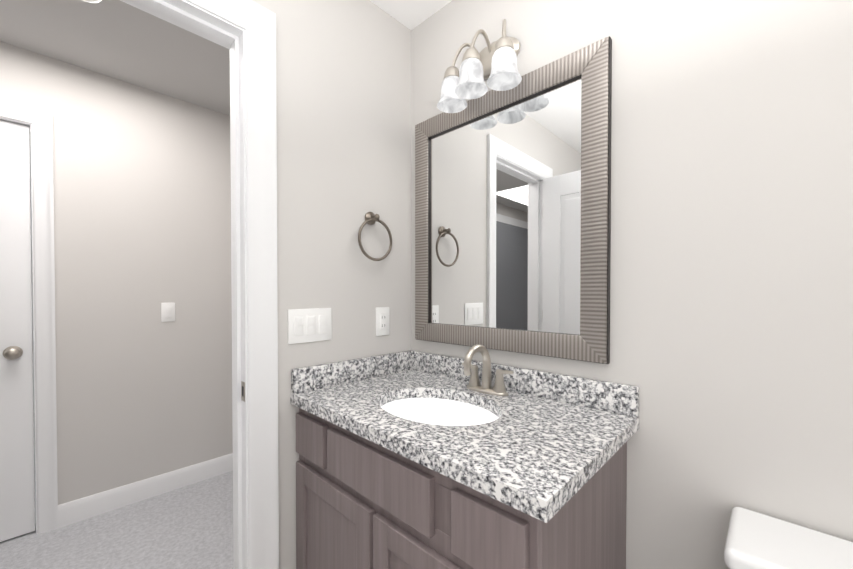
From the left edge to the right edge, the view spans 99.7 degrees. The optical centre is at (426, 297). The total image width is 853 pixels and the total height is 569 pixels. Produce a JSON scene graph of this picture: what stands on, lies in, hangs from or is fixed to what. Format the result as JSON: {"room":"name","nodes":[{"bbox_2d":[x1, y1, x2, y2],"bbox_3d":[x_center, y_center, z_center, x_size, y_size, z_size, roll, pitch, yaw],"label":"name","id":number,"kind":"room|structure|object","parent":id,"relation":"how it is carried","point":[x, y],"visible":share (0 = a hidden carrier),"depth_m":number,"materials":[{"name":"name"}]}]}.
{"room":"bathroom","nodes":[
{"label":"bathroom","id":0,"kind":"room"},
{"bbox_2d":[0,0,229,115],"bbox_3d":[-2.132,-1.258,0.657,1.570,0.100,4.440,1,1,44],"label":"ceiling","id":1,"kind":"structure","parent":0,"point":[122,41],"depth_m":1.75,"materials":[{"name":"paint"}]},
{"bbox_2d":[83,0,100,2],"bbox_3d":[-1.344,-1.199,1.398,0.132,0.036,0.132,1,1,44],"label":"smoke detector","id":2,"kind":"object","parent":1,"relation":"attached to","point":[93,1],"visible":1,"depth_m":1.44,"materials":[{"name":"white plastic"}]},
{"bbox_2d":[0,471,232,568],"bbox_3d":[-2.132,1.252,0.690,1.570,0.080,4.440,1,1,44],"label":"floor","id":3,"kind":"structure","parent":0,"point":[189,526],"depth_m":1.79,"materials":[{"name":"grey carpet"}]},
{"bbox_2d":[0,41,232,504],"bbox_3d":[-1.893,-0.005,1.968,0.120,2.440,2.003,1,1,44],"label":"wall","id":4,"kind":"structure","parent":0,"point":[142,200],"depth_m":2.08,"materials":[{"name":"beige paint"}]},
{"bbox_2d":[0,120,34,541],"bbox_3d":[-2.281,0.170,1.534,0.169,2.041,0.813,1,1,44],"label":"hall door","id":5,"kind":"structure","parent":4,"relation":"in","point":[17,492],"depth_m":1.77,"materials":[{"name":"white paint"}]},
{"bbox_2d":[0,100,57,533],"bbox_3d":[-2.288,0.145,1.546,0.139,2.152,0.964,1,1,44],"label":"door frame","id":6,"kind":"structure","parent":4,"relation":"attached to","point":[40,121],"depth_m":1.82,"materials":[{"name":"white paint"}]},
{"bbox_2d":[58,453,232,527],"bbox_3d":[-1.531,1.144,2.263,0.014,0.135,1.098,1,1,44],"label":"baseboard","id":7,"kind":"structure","parent":4,"relation":"attached to","point":[78,510],"depth_m":2.10,"materials":[{"name":"white paint"}]},
{"bbox_2d":[161,303,174,321],"bbox_3d":[-1.579,0.092,2.202,0.009,0.116,0.070,1,1,44],"label":"light switch","id":8,"kind":"object","parent":4,"relation":"attached to","point":[167,312],"visible":1,"depth_m":2.20,"materials":[{"name":"white plastic"}]},
{"bbox_2d":[252,0,410,568],"bbox_3d":[-0.347,0.003,1.397,0.120,2.440,0.682,1,1,44],"label":"wall","id":9,"kind":"structure","parent":0,"point":[343,97],"depth_m":1.33,"materials":[{"name":"beige paint"}]},
{"bbox_2d":[288,308,331,343],"bbox_3d":[-0.401,0.098,1.249,0.009,0.116,0.162,1,1,44],"label":"bathroom light switch","id":10,"kind":"object","parent":9,"relation":"attached to","point":[310,325],"visible":1,"depth_m":1.24,"materials":[{"name":"white plastic"}]},
{"bbox_2d":[358,212,391,260],"bbox_3d":[-0.208,-0.240,1.416,0.048,0.198,0.167,1,1,44],"label":"towel ring","id":11,"kind":"object","parent":9,"relation":"attached to","point":[371,218],"visible":0.98,"depth_m":1.41,"materials":[{"name":"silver metal"}]},
{"bbox_2d":[376,307,388,335],"bbox_3d":[-0.179,0.100,1.480,0.008,0.116,0.070,1,1,44],"label":"outlet","id":12,"kind":"object","parent":9,"relation":"attached to","point":[382,320],"visible":1,"depth_m":1.47,"materials":[{"name":"white plastic"}]},
{"bbox_2d":[370,0,451,29],"bbox_3d":[-0.049,-1.225,-0.098,2.480,0.145,2.640,1,1,44],"label":"ceiling","id":13,"kind":"structure","parent":0,"point":[411,14],"depth_m":1.46,"materials":[{"name":"paint"}]},
{"bbox_2d":[411,0,852,568],"bbox_3d":[0.259,0.003,1.371,4.050,2.440,0.120,1,1,44],"label":"wall","id":14,"kind":"structure","parent":0,"point":[731,238],"depth_m":0.86,"materials":[{"name":"beige paint"}]},
{"bbox_2d":[437,19,521,112],"bbox_3d":[0.177,-0.800,1.222,0.322,0.234,0.191,1,1,44],"label":"sconce","id":15,"kind":"object","parent":14,"relation":"attached to","point":[494,63],"visible":1,"depth_m":1.19,"materials":[{"name":"white glass"}]},
{"bbox_2d":[415,36,611,363],"bbox_3d":[0.237,-0.273,1.284,0.774,0.919,0.027,1,1,44],"label":"mirror","id":16,"kind":"object","parent":14,"relation":"attached to","point":[513,220],"visible":1,"depth_m":1.20,"materials":[{"name":"grey mirror"}]},
{"bbox_3d":[-0.049,1.272,-0.065,2.480,0.060,2.640,1,1,44],"label":"floor","id":17,"kind":"structure","parent":0,"visible":0},
{"bbox_2d":[290,344,638,568],"bbox_3d":[0.063,0.692,1.095,0.898,1.070,0.558,1,1,44],"label":"bathroom vanity","id":18,"kind":"object","parent":17,"relation":"on","point":[410,459],"visible":1,"depth_m":0.91,"materials":[{"name":"brown wood"}]},
{"bbox_2d":[381,398,498,425],"bbox_3d":[0.032,0.442,1.088,0.435,0.170,0.335,1,1,44],"label":"sink","id":19,"kind":"object","parent":18,"relation":"in","point":[434,411],"depth_m":1.23,"materials":[{"name":"white ceramic"}]},
{"bbox_2d":[462,344,513,395],"bbox_3d":[0.174,0.238,1.192,0.204,0.165,0.151,1,1,44],"label":"faucet","id":20,"kind":"object","parent":18,"relation":"on","point":[473,388],"depth_m":1.20,"materials":[{"name":"silver metal"}]},
{"bbox_2d":[724,507,852,568],"bbox_3d":[0.629,0.860,0.425,0.460,0.752,0.722,1,1,44],"label":"toilet","id":21,"kind":"object","parent":17,"relation":"on","point":[755,540],"visible":1,"depth_m":0.69,"materials":[{"name":"white ceramic"}]},
{"bbox_3d":[-0.808,-1.015,0.905,0.120,0.392,0.646,1,1,44],"label":"wall","id":22,"kind":"structure","parent":0,"visible":0},
{"bbox_2d":[120,0,278,568],"bbox_3d":[-0.801,0.169,0.914,0.139,2.121,0.792,1,1,44],"label":"door frame","id":23,"kind":"structure","parent":22,"relation":"attached to","point":[256,22],"depth_m":1.12,"materials":[{"name":"white paint"}]}
]}

